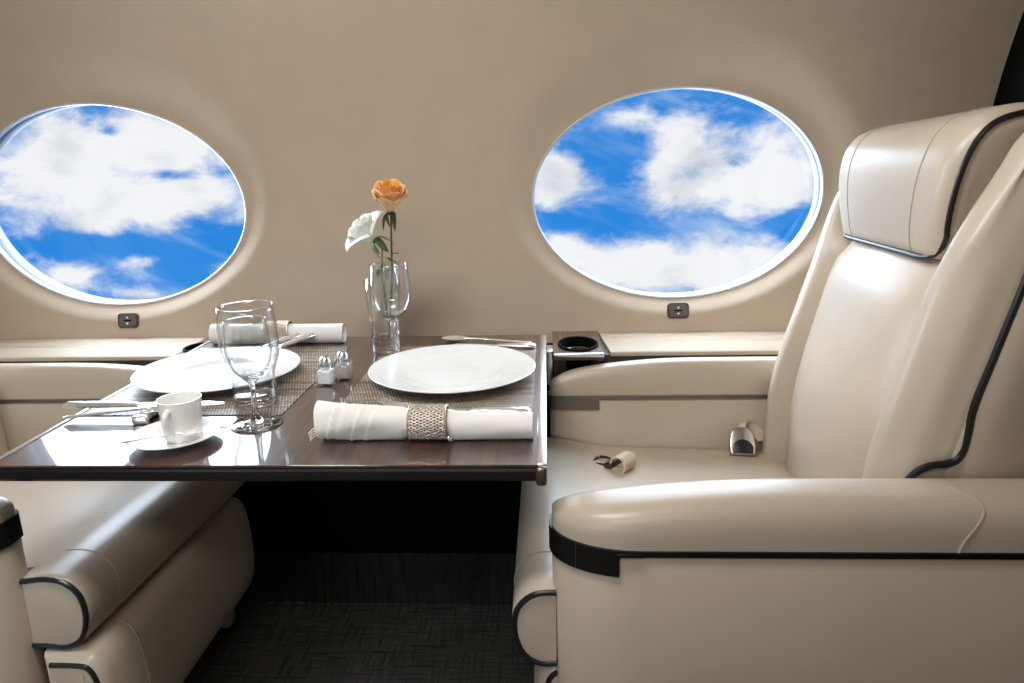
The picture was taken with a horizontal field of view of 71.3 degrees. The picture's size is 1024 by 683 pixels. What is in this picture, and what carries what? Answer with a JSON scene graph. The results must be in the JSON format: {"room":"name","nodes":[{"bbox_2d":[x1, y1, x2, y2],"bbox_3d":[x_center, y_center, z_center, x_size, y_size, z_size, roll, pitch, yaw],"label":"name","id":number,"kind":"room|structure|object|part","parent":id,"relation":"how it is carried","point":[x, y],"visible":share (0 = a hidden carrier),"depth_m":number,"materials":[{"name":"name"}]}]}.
{"room":"aircraft cabin","nodes":[
{"label":"aircraft cabin","id":0,"kind":"room"},
{"bbox_2d":[183,602,534,682],"bbox_3d":[-0.333,0.946,0.937,2.748,0.050,2.245,-1,15,3],"label":"floor","id":1,"kind":"structure","parent":0,"point":[265,642],"depth_m":1.70,"materials":[{"name":"grey carpet"}]},
{"bbox_2d":[0,363,253,682],"bbox_3d":[-1.064,0.231,1.319,0.929,1.172,0.702,-1,15,3],"label":"seat","id":2,"kind":"object","parent":1,"relation":"on","point":[101,581],"visible":0.61,"depth_m":1.25,"materials":[{"name":"beige leather"}]},
{"bbox_3d":[-0.773,0.282,1.017,0.090,0.037,0.112,-1,15,3],"label":"nose plate","id":3,"kind":"part","parent":2,"relation":"part of","materials":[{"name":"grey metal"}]},
{"bbox_3d":[-1.129,0.560,1.105,0.809,0.586,0.108,-1,15,3],"label":"armrest","id":4,"kind":"part","parent":2,"relation":"part of","materials":[{"name":"beige leather"}]},
{"bbox_3d":[-1.088,0.410,1.695,0.835,0.578,0.062,-1,15,3],"label":"armrest","id":5,"kind":"part","parent":2,"relation":"part of","materials":[{"name":"beige leather"}]},
{"bbox_2d":[0,481,244,644],"bbox_3d":[-0.893,0.343,1.346,0.592,0.125,0.544,-1,15,3],"label":"seat cushion","id":6,"kind":"object","parent":2,"relation":"on","point":[98,553],"depth_m":1.21,"materials":[{"name":"beige leather"}]},
{"bbox_2d":[511,102,1023,682],"bbox_3d":[0.456,0.216,1.244,0.896,1.172,0.702,-1,15,3],"label":"seat","id":7,"kind":"object","parent":1,"relation":"on","point":[845,504],"visible":0.99,"depth_m":0.95,"materials":[{"name":"beige leather"}]},
{"bbox_3d":[0.133,0.123,1.563,0.110,0.030,0.068,-1,15,3],"label":"nose plate","id":8,"kind":"part","parent":7,"relation":"part of","materials":[{"name":"beige leather"}]},
{"bbox_3d":[0.096,0.273,0.974,0.090,0.037,0.112,-1,15,3],"label":"nose plate","id":9,"kind":"part","parent":7,"relation":"part of","materials":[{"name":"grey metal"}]},
{"bbox_2d":[512,437,792,661],"bbox_3d":[0.291,0.334,1.275,0.559,0.125,0.568,-1,15,3],"label":"seat cushion","id":10,"kind":"object","parent":7,"relation":"on","point":[575,465],"depth_m":1.38,"materials":[{"name":"beige leather"}]},
{"bbox_3d":[0.505,0.393,1.616,0.835,0.578,0.062,-1,15,3],"label":"armrest","id":11,"kind":"part","parent":7,"relation":"part of","materials":[{"name":"beige leather"}]},
{"bbox_3d":[0.477,0.544,1.026,0.835,0.586,0.108,-1,15,3],"label":"armrest","id":12,"kind":"part","parent":7,"relation":"part of","materials":[{"name":"beige leather"}]},
{"bbox_3d":[0.643,0.046,1.227,0.230,0.620,0.364,-1,15,3],"label":"backrest","id":13,"kind":"part","parent":7,"relation":"part of","materials":[{"name":"beige leather"}]},
{"bbox_2d":[0,0,1023,548],"bbox_3d":[-0.300,-0.061,1.720,2.776,1.500,0.167,-1,15,3],"label":"wall","id":14,"kind":"structure","parent":0,"point":[310,104],"depth_m":1.62,"materials":[{"name":"beige plastic"}]},
{"bbox_2d":[0,337,206,365],"bbox_3d":[-1.218,0.033,1.742,0.916,0.042,0.197,-1,15,3],"label":"side ledge","id":15,"kind":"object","parent":14,"relation":"attached to","point":[127,351],"depth_m":1.69,"materials":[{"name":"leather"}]},
{"bbox_2d":[0,102,246,305],"bbox_3d":[-0.995,-0.333,1.774,0.695,0.495,0.104,-1,15,3],"label":"window","id":16,"kind":"structure","parent":14,"relation":"in","point":[8,252],"depth_m":1.81,"materials":[{"name":"grey"}]},
{"bbox_2d":[118,313,138,327],"bbox_3d":[-0.965,-0.053,1.797,0.052,0.038,0.017,-1,15,3],"label":"switch","id":17,"kind":"object","parent":14,"relation":"attached to","point":[125,320],"visible":1,"depth_m":1.79,"materials":[{"name":"grey plastic"}]},
{"bbox_2d":[172,337,208,356],"bbox_3d":[-0.731,0.046,1.698,0.061,0.084,0.209,-1,15,3],"label":"knife","id":18,"kind":"object","parent":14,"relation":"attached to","point":[188,348],"visible":0.13,"depth_m":1.68,"materials":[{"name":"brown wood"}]},
{"bbox_2d":[0,335,546,553],"bbox_3d":[-0.320,0.348,1.392,0.781,0.566,0.749,-1,15,3],"label":"dining table","id":19,"kind":"object","parent":14,"relation":"attached to","point":[317,495],"visible":0.58,"depth_m":1.12,"materials":[{"name":"brown wood"}]},
{"bbox_3d":[-0.712,0.093,1.333,0.008,0.026,0.707,-1,15,3],"label":"edge rail","id":20,"kind":"part","parent":19,"relation":"part of","materials":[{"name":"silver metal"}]},
{"bbox_2d":[61,406,157,418],"bbox_3d":[-0.627,0.114,1.147,0.190,0.015,0.039,-2,15,-2],"label":"spoon","id":21,"kind":"object","parent":19,"relation":"on","point":[153,409],"visible":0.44,"depth_m":1.14,"materials":[{"name":"silver metal"}]},
{"bbox_2d":[145,406,157,412],"bbox_3d":[-0.560,0.109,1.148,0.057,0.007,0.039,-4,15,-1],"label":"bowl","id":22,"kind":"object","parent":21,"relation":"on","point":[153,409],"depth_m":1.15,"materials":[{"name":"silver metal"}]},
{"bbox_2d":[62,401,224,408],"bbox_3d":[-0.598,0.100,1.162,0.265,0.011,0.023,-2,15,3],"label":"table knife","id":23,"kind":"object","parent":19,"relation":"on","point":[70,404],"visible":0.77,"depth_m":1.16,"materials":[{"name":"silver metal"}]},
{"bbox_3d":[-0.668,0.102,1.165,0.125,0.011,0.023,-2,15,3],"label":"handle","id":24,"kind":"part","parent":23,"relation":"part of","materials":[{"name":"silver metal"}]},
{"bbox_3d":[-0.537,0.101,1.160,0.142,0.001,0.018,-2,15,3],"label":"blade","id":25,"kind":"part","parent":23,"relation":"part of","materials":[{"name":"silver metal"}]},
{"bbox_2d":[131,406,156,424],"bbox_3d":[-0.589,0.117,1.154,0.026,0.014,0.062,-2,15,-3],"label":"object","id":26,"kind":"object","parent":19,"relation":"on","point":[143,417],"visible":0.54,"depth_m":1.13,"materials":[{"name":"silver metal"}]},
{"bbox_2d":[126,417,220,449],"bbox_3d":[-0.498,0.141,1.056,0.129,0.014,0.129,-1,15,3],"label":"saucer","id":27,"kind":"object","parent":19,"relation":"on","point":[211,426],"visible":0.66,"depth_m":1.05,"materials":[{"name":"white ceramic"}]},
{"bbox_2d":[121,429,200,443],"bbox_3d":[-0.504,0.136,1.028,0.105,0.009,0.025,-4,15,-14],"label":"teaspoon","id":28,"kind":"object","parent":27,"relation":"on","point":[129,440],"visible":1,"depth_m":1.02,"materials":[{"name":"silver metal"}]},
{"bbox_3d":[-0.516,0.137,1.025,0.082,0.008,0.017,-5,15,-14],"label":"handle","id":29,"kind":"part","parent":28,"relation":"part of","materials":[{"name":"silver metal"}]},
{"bbox_2d":[178,429,200,436],"bbox_3d":[-0.469,0.135,1.037,0.032,0.007,0.025,-4,15,-14],"label":"bowl","id":30,"kind":"object","parent":28,"relation":"on","point":[197,431],"depth_m":1.03,"materials":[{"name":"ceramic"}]},
{"bbox_2d":[156,391,202,443],"bbox_3d":[-0.489,0.113,1.050,0.067,0.062,0.062,-15,20,-43],"label":"coffee cup","id":31,"kind":"object","parent":27,"relation":"on","point":[179,412],"visible":0.96,"depth_m":1.03,"materials":[{"name":"white ceramic"}]},
{"bbox_3d":[-0.490,0.118,1.017,0.007,0.043,0.023,0,15,5],"label":"handle","id":32,"kind":"part","parent":31,"relation":"part of","materials":[{"name":"white ceramic"}]},
{"bbox_2d":[83,346,350,415],"bbox_3d":[-0.532,0.066,1.369,0.339,0.002,0.426,-1,15,3],"label":"placemat","id":33,"kind":"object","parent":19,"relation":"on","point":[292,385],"visible":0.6,"depth_m":1.27,"materials":[{"name":"beige wicker"}]},
{"bbox_2d":[130,346,300,393],"bbox_3d":[-0.555,0.059,1.355,0.299,0.022,0.299,-1,15,3],"label":"dinner plate","id":34,"kind":"object","parent":33,"relation":"on","point":[203,371],"visible":0.94,"depth_m":1.38,"materials":[{"name":"white ceramic"}]},
{"bbox_2d":[263,332,301,346],"bbox_3d":[-0.530,0.011,1.512,0.023,0.027,0.184,12,19,41],"label":"table knife","id":35,"kind":"object","parent":34,"relation":"on","point":[294,335],"visible":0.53,"depth_m":1.54,"materials":[{"name":"silver metal"}]},
{"bbox_2d":[274,332,315,347],"bbox_3d":[-0.498,0.010,1.511,0.023,0.027,0.184,12,19,41],"label":"table knife","id":36,"kind":"object","parent":34,"relation":"on","point":[308,335],"visible":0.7,"depth_m":1.54,"materials":[{"name":"silver metal"}]},
{"bbox_2d":[216,300,279,409],"bbox_3d":[-0.435,0.023,1.187,0.096,0.170,0.096,-1,15,3],"label":"water tumbler","id":37,"kind":"object","parent":33,"relation":"on","point":[266,397],"visible":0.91,"depth_m":1.19,"materials":[{"name":"clear glass"}]},
{"bbox_2d":[222,315,282,432],"bbox_3d":[-0.402,0.048,1.097,0.078,0.168,0.078,-1,15,3],"label":"wine glass","id":38,"kind":"object","parent":19,"relation":"on","point":[257,422],"visible":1,"depth_m":1.10,"materials":[{"name":"clear glass"}]},
{"bbox_3d":[-0.401,0.092,1.109,0.078,0.076,0.078,-1,15,3],"label":"stem","id":39,"kind":"part","parent":38,"relation":"part of","materials":[{"name":"clear glass"}]},
{"bbox_2d":[208,323,346,343],"bbox_3d":[-0.526,-0.019,1.607,0.301,0.045,0.044,-1,15,3],"label":"rolled napkin","id":40,"kind":"object","parent":19,"relation":"on","point":[335,332],"visible":0.84,"depth_m":1.59,"materials":[{"name":"white fabric"}]},
{"bbox_2d":[262,320,292,343],"bbox_3d":[-0.526,-0.021,1.606,0.057,0.052,0.052,-1,15,3],"label":"napkin ring","id":41,"kind":"object","parent":40,"relation":"attached to","point":[282,325],"visible":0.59,"depth_m":1.58,"materials":[{"name":"brown"}]},
{"bbox_2d":[315,355,336,385],"bbox_3d":[-0.340,0.052,1.303,0.030,0.054,0.030,1,15,9],"label":"glass shaker","id":42,"kind":"object","parent":19,"relation":"on","point":[325,375],"visible":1,"depth_m":1.29,"materials":[{"name":"white"}]},
{"bbox_2d":[333,350,353,378],"bbox_3d":[-0.316,0.043,1.335,0.030,0.054,0.030,1,15,9],"label":"glass shaker","id":43,"kind":"object","parent":19,"relation":"on","point":[344,368],"visible":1,"depth_m":1.33,"materials":[{"name":"clear glass"}]},
{"bbox_2d":[308,400,533,440],"bbox_3d":[-0.132,0.115,1.035,0.326,0.057,0.055,0,15,4],"label":"rolled napkin","id":44,"kind":"object","parent":19,"relation":"on","point":[332,420],"visible":0.92,"depth_m":1.02,"materials":[{"name":"white fabric"}]},
{"bbox_2d":[406,404,449,439],"bbox_3d":[-0.121,0.117,1.039,0.057,0.053,0.053,-1,15,3],"label":"napkin ring","id":45,"kind":"object","parent":44,"relation":"attached to","point":[423,421],"visible":0.9,"depth_m":1.02,"materials":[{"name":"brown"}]},
{"bbox_2d":[342,346,534,411],"bbox_3d":[-0.119,0.063,1.344,0.322,0.002,0.417,-1,15,3],"label":"placemat","id":46,"kind":"object","parent":19,"relation":"on","point":[519,393],"visible":0.16,"depth_m":1.23,"materials":[{"name":"beige wicker"}]},
{"bbox_2d":[363,264,400,354],"bbox_3d":[-0.268,-0.069,1.498,0.077,0.187,0.077,-1,15,3],"label":"flower vase","id":47,"kind":"object","parent":46,"relation":"on","point":[381,342],"visible":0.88,"depth_m":1.49,"materials":[{"name":"clear glass"}]},
{"bbox_2d":[346,210,394,335],"bbox_3d":[-0.301,-0.136,1.473,0.093,0.260,0.088,5,16,24],"label":"rose","id":48,"kind":"object","parent":47,"relation":"in","point":[363,229],"visible":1,"depth_m":1.45,"materials":[{"name":"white plant"}]},
{"bbox_3d":[-0.270,-0.112,1.485,0.017,0.204,0.021,-9,16,-26],"label":"stem","id":49,"kind":"part","parent":48,"relation":"part of","materials":[{"name":"green plant"}]},
{"bbox_2d":[371,179,408,333],"bbox_3d":[-0.242,-0.166,1.452,0.074,0.324,0.068,12,20,42],"label":"rose","id":50,"kind":"object","parent":47,"relation":"in","point":[389,193],"visible":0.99,"depth_m":1.42,"materials":[{"name":"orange plant"}]},
{"bbox_3d":[-0.252,-0.140,1.484,0.028,0.259,0.010,7,17,29],"label":"stem","id":51,"kind":"part","parent":50,"relation":"part of","materials":[{"name":"green plant"}]},
{"bbox_2d":[369,262,410,360],"bbox_3d":[-0.239,-0.056,1.421,0.081,0.198,0.081,-1,15,3],"label":"wine glass","id":52,"kind":"object","parent":46,"relation":"on","point":[393,319],"visible":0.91,"depth_m":1.42,"materials":[{"name":"clear glass"}]},
{"bbox_3d":[-0.238,-0.003,1.434,0.078,0.090,0.078,-1,15,3],"label":"stem","id":53,"kind":"part","parent":52,"relation":"part of","materials":[{"name":"clear glass"}]},
{"bbox_2d":[377,398,416,407],"bbox_3d":[-0.128,0.110,1.142,0.215,0.010,0.023,7,17,30],"label":"fork","id":54,"kind":"object","parent":46,"relation":"on","point":[394,403],"visible":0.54,"depth_m":1.18,"materials":[{"name":"silver metal"}]},
{"bbox_2d":[368,344,535,393],"bbox_3d":[-0.110,0.055,1.329,0.309,0.022,0.309,-1,15,3],"label":"dinner plate","id":55,"kind":"object","parent":46,"relation":"on","point":[454,368],"visible":1,"depth_m":1.35,"materials":[{"name":"white ceramic"}]},
{"bbox_2d":[406,407,529,411],"bbox_3d":[-0.073,0.107,1.145,0.205,0.011,0.023,1,15,10],"label":"table knife","id":56,"kind":"object","parent":46,"relation":"on","point":[480,409],"visible":0.46,"depth_m":1.13,"materials":[{"name":"silver metal"}]},
{"bbox_3d":[-0.121,0.109,1.154,0.109,0.001,0.018,1,15,10],"label":"blade","id":57,"kind":"part","parent":56,"relation":"part of","materials":[{"name":"silver metal"}]},
{"bbox_3d":[-0.021,0.109,1.136,0.098,0.011,0.023,1,15,10],"label":"handle","id":58,"kind":"part","parent":56,"relation":"part of","materials":[{"name":"silver metal"}]},
{"bbox_2d":[456,343,535,348],"bbox_3d":[-0.038,0.006,1.531,0.180,0.011,0.023,2,15,13],"label":"table knife","id":59,"kind":"object","parent":46,"relation":"on","point":[510,345],"visible":0.76,"depth_m":1.51,"materials":[{"name":"silver metal"}]},
{"bbox_3d":[-0.080,0.007,1.541,0.095,0.001,0.018,2,15,13],"label":"blade","id":60,"kind":"part","parent":59,"relation":"part of","materials":[{"name":"silver metal"}]},
{"bbox_3d":[0.007,0.007,1.521,0.087,0.011,0.023,2,15,13],"label":"handle","id":61,"kind":"part","parent":59,"relation":"part of","materials":[{"name":"silver metal"}]},
{"bbox_2d":[441,335,531,342],"bbox_3d":[-0.058,-0.004,1.578,0.205,0.009,0.039,2,15,12],"label":"spoon","id":62,"kind":"object","parent":19,"relation":"on","point":[456,337],"visible":1,"depth_m":1.58,"materials":[{"name":"silver metal"}]},
{"bbox_2d":[441,335,465,340],"bbox_3d":[-0.128,-0.005,1.593,0.062,0.007,0.039,2,15,12],"label":"bowl","id":63,"kind":"object","parent":62,"relation":"on","point":[450,338],"depth_m":1.60,"materials":[{"name":"silver metal"}]},
{"bbox_3d":[-0.031,-0.003,1.573,0.152,0.009,0.017,2,15,12],"label":"handle","id":64,"kind":"part","parent":62,"relation":"part of","materials":[{"name":"silver metal"}]},
{"bbox_3d":[0.056,0.086,1.295,0.014,0.026,0.707,-1,15,3],"label":"edge rail","id":65,"kind":"part","parent":19,"relation":"part of","materials":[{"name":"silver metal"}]},
{"bbox_2d":[239,549,515,603],"bbox_3d":[-0.291,0.606,1.838,2.748,0.150,0.018,-1,15,3],"label":"baseboard","id":66,"kind":"structure","parent":14,"relation":"attached to","point":[278,577],"depth_m":1.83,"materials":[{"name":"grey carpet"}]},
{"bbox_2d":[547,331,603,384],"bbox_3d":[0.143,0.037,1.655,0.124,0.084,0.209,-1,15,3],"label":"console","id":67,"kind":"object","parent":14,"relation":"attached to","point":[570,350],"visible":0.89,"depth_m":1.59,"materials":[{"name":"brown wood"}]},
{"bbox_3d":[0.086,0.052,1.611,0.012,0.079,0.052,-1,15,3],"label":"post","id":68,"kind":"part","parent":67,"relation":"part of","materials":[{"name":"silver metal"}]},
{"bbox_3d":[0.150,0.007,1.653,0.110,0.016,0.198,-1,15,3],"label":"panel","id":69,"kind":"part","parent":67,"relation":"part of","materials":[{"name":"brown wood"}]},
{"bbox_3d":[0.148,0.060,1.608,0.110,0.063,0.015,-1,15,3],"label":"panel","id":70,"kind":"part","parent":67,"relation":"part of","materials":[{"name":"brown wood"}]},
{"bbox_2d":[667,303,688,317],"bbox_3d":[0.402,-0.075,1.729,0.052,0.038,0.017,-1,15,3],"label":"switch","id":71,"kind":"object","parent":14,"relation":"attached to","point":[674,310],"visible":1,"depth_m":1.72,"materials":[{"name":"grey plastic"}]},
{"bbox_2d":[532,86,824,298],"bbox_3d":[0.392,-0.347,1.706,0.695,0.495,0.104,-1,15,3],"label":"window","id":72,"kind":"structure","parent":14,"relation":"in","point":[819,189],"depth_m":1.71,"materials":[{"name":"clear"}]},
{"bbox_2d":[599,331,785,363],"bbox_3d":[0.637,0.015,1.650,0.861,0.042,0.197,-1,15,3],"label":"side ledge","id":73,"kind":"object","parent":14,"relation":"attached to","point":[625,346],"depth_m":1.62,"materials":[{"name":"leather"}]},
{"bbox_2d":[993,11,1023,105],"bbox_3d":[1.031,-0.089,0.601,0.030,2.060,2.245,-1,15,3],"label":"wall","id":74,"kind":"structure","parent":0,"point":[1010,90],"depth_m":1.50,"materials":[{"name":"black"}]}
]}

